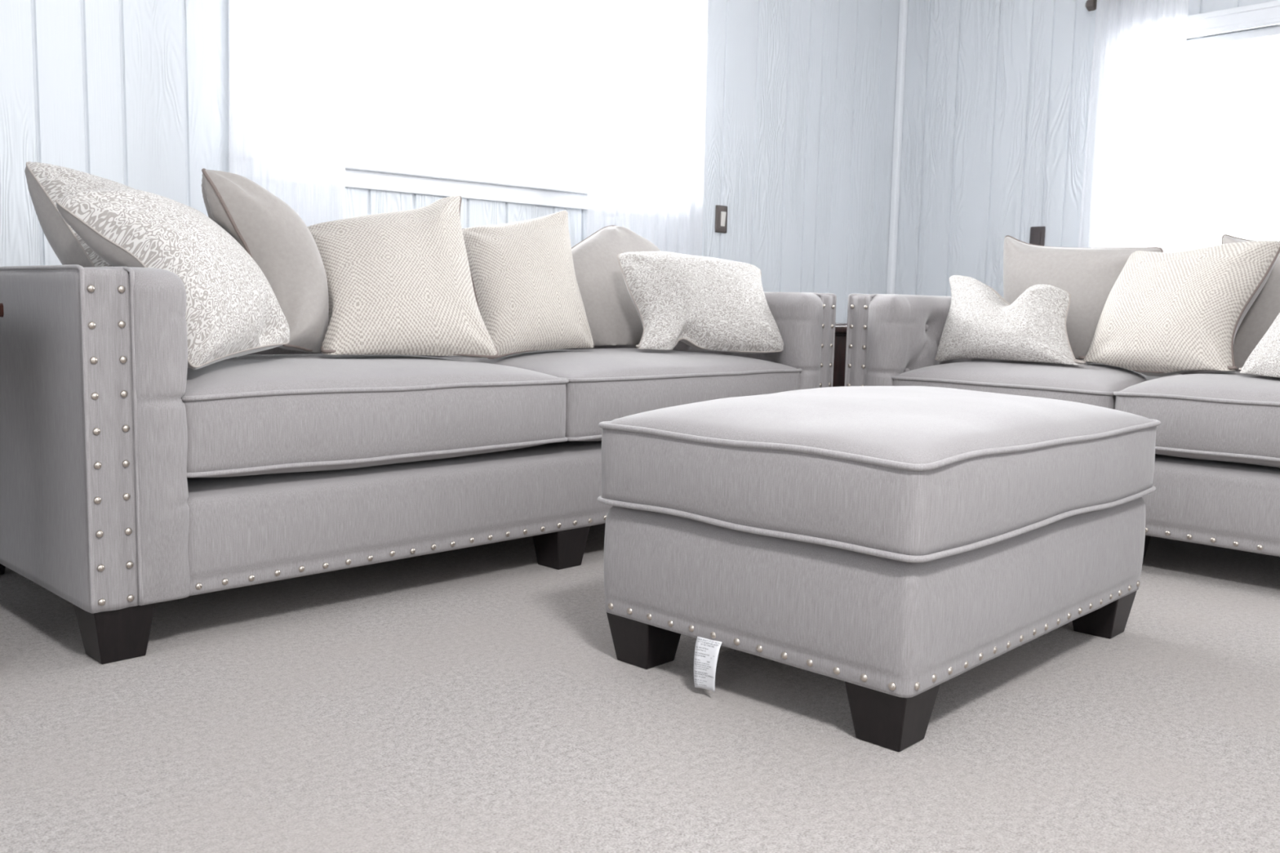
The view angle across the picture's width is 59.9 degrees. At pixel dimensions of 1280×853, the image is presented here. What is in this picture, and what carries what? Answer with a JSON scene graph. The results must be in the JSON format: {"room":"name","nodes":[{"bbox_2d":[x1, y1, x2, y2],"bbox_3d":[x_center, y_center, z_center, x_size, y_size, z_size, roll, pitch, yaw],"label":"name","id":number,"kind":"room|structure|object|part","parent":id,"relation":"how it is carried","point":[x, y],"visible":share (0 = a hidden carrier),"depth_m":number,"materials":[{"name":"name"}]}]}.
{"room":"living room","nodes":[
{"label":"living room","id":0,"kind":"room"},
{"bbox_2d":[0,0,899,323],"bbox_3d":[-1.107,-0.968,3.439,6.290,2.440,0.120,-4,9,-42],"label":"wall","id":1,"kind":"structure","parent":0,"point":[800,95],"depth_m":4.61,"materials":[{"name":"paint"}]},
{"bbox_2d":[227,0,587,209],"bbox_3d":[-0.512,-1.362,3.875,1.890,1.137,0.125,-4,9,-42],"label":"window","id":2,"kind":"structure","parent":1,"relation":"in","point":[357,175],"depth_m":3.79,"materials":[{"name":"white paint"}]},
{"bbox_3d":[-0.498,-1.383,3.858,1.890,1.090,0.046,-4,9,-42],"label":"casing","id":3,"kind":"part","parent":2,"relation":"part of","materials":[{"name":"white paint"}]},
{"bbox_3d":[-0.506,-0.858,3.913,1.890,0.018,0.075,-4,9,-42],"label":"sill","id":4,"kind":"part","parent":2,"relation":"part of","materials":[{"name":"white paint"}]},
{"bbox_2d":[715,204,727,233],"bbox_3d":[0.346,-0.875,4.692,0.070,0.114,0.017,-4,9,-42],"label":"light switch","id":5,"kind":"object","parent":1,"relation":"attached to","point":[721,211],"visible":1,"depth_m":4.68,"materials":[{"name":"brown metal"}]},
{"bbox_3d":[0.346,-0.875,4.692,0.038,0.072,0.003,-4,9,-42],"label":"switch frame","id":6,"kind":"part","parent":5,"relation":"part of","materials":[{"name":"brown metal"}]},
{"bbox_2d":[886,0,908,293],"bbox_3d":[1.258,-1.142,5.481,0.034,2.440,0.034,-4,9,-42],"label":"trim","id":7,"kind":"structure","parent":1,"relation":"attached to","point":[903,14],"depth_m":5.44,"materials":[{"name":"white paint"}]},
{"bbox_3d":[-0.451,-1.975,3.755,2.112,0.070,0.107,-4,9,-42],"label":"curtain rod","id":8,"kind":"object","parent":1,"relation":"attached to","visible":0},
{"bbox_2d":[228,0,346,226],"bbox_3d":[-1.032,-0.875,3.253,0.370,2.180,0.045,-4,9,-42],"label":"sheer curtain","id":9,"kind":"object","parent":8,"relation":"hanging from","point":[286,117],"visible":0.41,"depth_m":3.25,"materials":[{"name":"white fabric"}]},
{"bbox_2d":[586,0,707,256],"bbox_3d":[0.033,-0.959,4.219,0.580,2.180,0.046,-4,9,-42],"label":"sheer curtain","id":10,"kind":"object","parent":8,"relation":"hanging from","point":[647,75],"visible":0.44,"depth_m":4.19,"materials":[{"name":"white fabric"}]},
{"bbox_2d":[0,523,1279,852],"bbox_3d":[0.897,0.546,1.474,6.440,0.050,6.050,-4,9,-42],"label":"floor","id":11,"kind":"structure","parent":0,"point":[480,699],"depth_m":1.72,"materials":[{"name":"beige carpet"}]},
{"bbox_2d":[0,302,4,316],"bbox_3d":[-1.464,0.099,1.915,0.555,0.640,0.560,-4,9,-42],"label":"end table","id":12,"kind":"object","parent":11,"relation":"on","point":[2,312],"visible":1,"depth_m":1.86,"materials":[{"name":"brown wood"}]},
{"bbox_2d":[0,264,836,664],"bbox_3d":[-0.497,-0.035,3.017,0.956,0.705,2.230,7,9,44],"label":"sofa","id":13,"kind":"object","parent":11,"relation":"on","point":[134,478],"visible":0.7,"depth_m":2.19,"materials":[{"name":"grey fabric"}]},
{"bbox_3d":[-1.537,0.293,2.588,0.107,0.102,0.107,7,9,44],"label":"leg","id":14,"kind":"part","parent":13,"relation":"part of","materials":[{"name":"brown wood"}]},
{"bbox_3d":[-1.252,-0.016,2.253,0.936,0.598,0.085,7,9,44],"label":"arm","id":15,"kind":"part","parent":13,"relation":"part of","materials":[{"name":"grey fabric"}]},
{"bbox_2d":[24,161,135,266],"bbox_3d":[-1.138,-0.387,2.493,0.259,0.366,0.394,3,7,19],"label":"pillow","id":16,"kind":"object","parent":13,"relation":"on","point":[46,183],"visible":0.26,"depth_m":2.33,"materials":[{"name":"grey fabric"}]},
{"bbox_3d":[-0.958,0.368,2.028,0.107,0.102,0.107,7,9,44],"label":"leg","id":17,"kind":"part","parent":13,"relation":"part of","materials":[{"name":"brown wood"}]},
{"bbox_2d":[55,187,289,369],"bbox_3d":[-0.935,-0.308,2.311,0.327,0.352,0.456,2,6,10],"label":"pillow","id":18,"kind":"object","parent":13,"relation":"on","point":[233,310],"visible":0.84,"depth_m":2.15,"materials":[{"name":"grey fabric"}]},
{"bbox_2d":[201,168,328,352],"bbox_3d":[-0.854,-0.376,2.583,0.265,0.402,0.332,2,6,4],"label":"pillow","id":19,"kind":"object","parent":13,"relation":"on","point":[271,232],"visible":0.8,"depth_m":2.50,"materials":[{"name":"grey fabric"}]},
{"bbox_2d":[182,353,565,477],"bbox_3d":[-0.749,-0.048,2.597,0.716,0.231,0.962,7,9,44],"label":"seat cushion","id":20,"kind":"object","parent":13,"relation":"on","point":[251,415],"depth_m":2.32,"materials":[{"name":"grey fabric"}]},
{"bbox_3d":[-0.472,0.122,3.006,0.835,0.192,1.905,7,9,44],"label":"rail","id":21,"kind":"part","parent":13,"relation":"part of","materials":[{"name":"grey fabric"}]},
{"bbox_2d":[307,195,498,358],"bbox_3d":[-0.602,-0.383,2.748,0.445,0.418,0.332,-2,7,-30],"label":"pillow","id":22,"kind":"object","parent":13,"relation":"on","point":[400,282],"visible":0.88,"depth_m":2.67,"materials":[{"name":"beige fabric"}]},
{"bbox_3d":[-0.716,-0.185,3.218,0.165,0.450,1.901,7,9,44],"label":"backrest","id":23,"kind":"part","parent":13,"relation":"part of","materials":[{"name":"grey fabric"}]},
{"bbox_2d":[462,210,594,359],"bbox_3d":[-0.319,-0.411,3.123,0.438,0.424,0.287,-4,9,-42],"label":"pillow","id":24,"kind":"object","parent":13,"relation":"on","point":[528,297],"visible":0.87,"depth_m":3.04,"materials":[{"name":"beige fabric"}]},
{"bbox_3d":[-0.202,0.299,2.800,0.107,0.102,0.107,7,9,44],"label":"leg","id":25,"kind":"part","parent":13,"relation":"part of","materials":[{"name":"brown wood"}]},
{"bbox_2d":[571,225,660,345],"bbox_3d":[-0.084,-0.444,3.463,0.216,0.379,0.576,6,8,37],"label":"pillow","id":26,"kind":"object","parent":13,"relation":"on","point":[613,318],"visible":0.5,"depth_m":3.39,"materials":[{"name":"grey fabric"}]},
{"bbox_2d":[442,347,799,441],"bbox_3d":[-0.086,-0.109,3.273,0.716,0.234,0.962,7,9,44],"label":"seat cushion","id":27,"kind":"object","parent":13,"relation":"on","point":[601,384],"depth_m":2.95,"materials":[{"name":"grey fabric"}]},
{"bbox_2d":[617,251,783,353],"bbox_3d":[0.188,-0.371,3.325,0.488,0.297,0.222,-1,7,-23],"label":"pillow","id":28,"kind":"object","parent":13,"relation":"on","point":[703,303],"visible":1,"depth_m":3.25,"materials":[{"name":"grey fabric"}]},
{"bbox_3d":[0.246,-0.152,3.783,0.936,0.598,0.085,7,9,44],"label":"arm","id":29,"kind":"part","parent":13,"relation":"part of","materials":[{"name":"grey fabric"}]},
{"bbox_2d":[832,322,847,386],"bbox_3d":[0.570,-0.073,4.024,0.560,0.605,0.560,7,9,44],"label":"end table","id":30,"kind":"object","parent":11,"relation":"on","point":[840,343],"visible":0.02,"depth_m":3.73,"materials":[{"name":"brown wood"}]},
{"bbox_2d":[597,386,1160,751],"bbox_3d":[0.489,0.183,2.167,0.674,0.501,0.990,7,9,43],"label":"ottoman","id":31,"kind":"object","parent":11,"relation":"on","point":[892,544],"visible":1,"depth_m":1.81,"materials":[{"name":"grey fabric"}]},
{"bbox_3d":[0.011,0.389,2.064,0.107,0.094,0.107,7,9,43],"label":"leg","id":32,"kind":"part","parent":31,"relation":"part of","materials":[{"name":"brown wood"}]},
{"bbox_2d":[601,386,1156,555],"bbox_3d":[0.493,0.038,2.151,0.674,0.209,0.990,7,9,43],"label":"cushion","id":33,"kind":"object","parent":31,"relation":"on","point":[843,470],"depth_m":1.82,"materials":[{"name":"grey fabric"}]},
{"bbox_3d":[0.387,0.436,1.712,0.107,0.094,0.107,7,9,43],"label":"leg","id":34,"kind":"part","parent":31,"relation":"part of","materials":[{"name":"brown wood"}]},
{"bbox_3d":[0.959,0.382,2.316,0.107,0.094,0.107,7,9,43],"label":"leg","id":35,"kind":"part","parent":31,"relation":"part of","materials":[{"name":"brown wood"}]},
{"bbox_2d":[844,293,1279,565],"bbox_3d":[1.538,-0.010,3.188,0.956,0.705,1.666,-5,9,-44],"label":"loveseat","id":36,"kind":"object","parent":11,"relation":"on","point":[1216,479],"visible":0.47,"depth_m":2.78,"materials":[{"name":"grey fabric"}]},
{"bbox_3d":[0.994,-0.132,3.750,0.936,0.598,0.085,-5,9,-44],"label":"arm","id":37,"kind":"part","parent":36,"relation":"part of","materials":[{"name":"grey fabric"}]},
{"bbox_2d":[935,275,1085,364],"bbox_3d":[1.094,-0.317,3.288,0.202,0.266,0.531,-4,9,-42],"label":"pillow","id":38,"kind":"object","parent":36,"relation":"on","point":[980,323],"visible":1,"depth_m":3.23,"materials":[{"name":"grey fabric"}]},
{"bbox_2d":[893,360,1182,408],"bbox_3d":[1.228,-0.086,3.342,0.716,0.226,0.679,-5,9,-44],"label":"seat cushion","id":39,"kind":"object","parent":36,"relation":"on","point":[1099,384],"depth_m":3.09,"materials":[{"name":"grey fabric"}]},
{"bbox_2d":[1003,235,1164,359],"bbox_3d":[1.322,-0.403,3.430,0.173,0.390,0.514,-4,9,-42],"label":"pillow","id":40,"kind":"object","parent":36,"relation":"on","point":[1089,274],"visible":0.45,"depth_m":3.36,"materials":[{"name":"grey fabric"}]},
{"bbox_3d":[1.272,0.317,2.927,0.107,0.102,0.107,-5,9,-44],"label":"leg","id":41,"kind":"part","parent":36,"relation":"part of","materials":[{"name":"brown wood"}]},
{"bbox_3d":[1.762,-0.150,3.390,0.165,0.450,1.336,-5,9,-44],"label":"backrest","id":42,"kind":"part","parent":36,"relation":"part of","materials":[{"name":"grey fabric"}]},
{"bbox_2d":[1078,240,1279,376],"bbox_3d":[1.472,-0.323,3.052,0.285,0.370,0.450,-4,9,-42],"label":"pillow","id":43,"kind":"object","parent":36,"relation":"on","point":[1165,313],"visible":1,"depth_m":2.96,"materials":[{"name":"beige fabric"}]},
{"bbox_2d":[1114,371,1279,467],"bbox_3d":[1.693,-0.022,2.870,0.715,0.228,0.680,-5,9,-44],"label":"seat cushion","id":44,"kind":"object","parent":36,"relation":"on","point":[1207,419],"depth_m":2.71,"materials":[{"name":"grey fabric"}]},
{"bbox_3d":[1.506,0.146,3.177,0.835,0.192,1.340,-5,9,-44],"label":"rail","id":45,"kind":"part","parent":36,"relation":"part of","materials":[{"name":"grey fabric"}]},
{"bbox_2d":[1221,234,1279,368],"bbox_3d":[1.758,-0.337,2.987,0.171,0.377,0.435,-4,9,-42],"label":"pillow","id":46,"kind":"object","parent":36,"relation":"on","point":[1265,308],"visible":0.25,"depth_m":3.00,"materials":[{"name":"grey fabric"}]},
{"bbox_2d":[1239,312,1279,377],"bbox_3d":[1.638,-0.238,2.672,0.200,0.260,0.318,0,6,-13],"label":"pillow","id":47,"kind":"object","parent":36,"relation":"on","point":[1264,359],"visible":1,"depth_m":2.73,"materials":[{"name":"grey fabric"}]},
{"bbox_2d":[894,0,1279,297],"bbox_3d":[3.288,-0.866,3.381,0.120,2.440,5.900,-4,9,-42],"label":"wall","id":48,"kind":"structure","parent":0,"point":[997,93],"depth_m":5.11,"materials":[{"name":"paint"}]},
{"bbox_2d":[1029,226,1045,245],"bbox_3d":[1.772,-0.835,4.960,0.011,0.114,0.070,-4,9,-42],"label":"outlet","id":49,"kind":"object","parent":48,"relation":"attached to","point":[1037,233],"visible":0.6,"depth_m":4.95,"materials":[{"name":"brown plastic"}]},
{"bbox_2d":[1032,231,1040,245],"bbox_3d":[1.769,-0.835,4.958,0.004,0.068,0.036,-4,9,-42],"label":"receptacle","id":50,"kind":"object","parent":49,"relation":"attached to","point":[1036,235],"depth_m":4.95,"materials":[{"name":"plastic"}]},
{"bbox_2d":[1084,0,1097,11],"bbox_3d":[2.578,-1.672,3.937,0.092,0.070,2.037,-4,9,-42],"label":"curtain rod","id":51,"kind":"object","parent":48,"relation":"attached to","point":[1091,5],"visible":0.52,"depth_m":4.64,"materials":[{"name":"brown metal"}]},
{"bbox_2d":[1077,0,1189,252],"bbox_3d":[1.987,-0.844,4.564,0.037,1.960,0.393,-4,9,-42],"label":"sheer curtain","id":52,"kind":"object","parent":51,"relation":"hanging from","point":[1130,174],"visible":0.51,"depth_m":4.51,"materials":[{"name":"white fabric"}]},
{"bbox_2d":[1185,0,1279,51],"bbox_3d":[2.579,-1.029,4.086,0.125,1.112,1.790,-4,9,-42],"label":"window","id":53,"kind":"structure","parent":48,"relation":"in","point":[1257,15],"depth_m":4.31,"materials":[{"name":"white paint"}]},
{"bbox_3d":[2.606,-1.022,4.112,0.050,0.960,1.620,-4,9,-42],"label":"sash","id":54,"kind":"part","parent":53,"relation":"part of","materials":[{"name":"white paint"}]}
]}

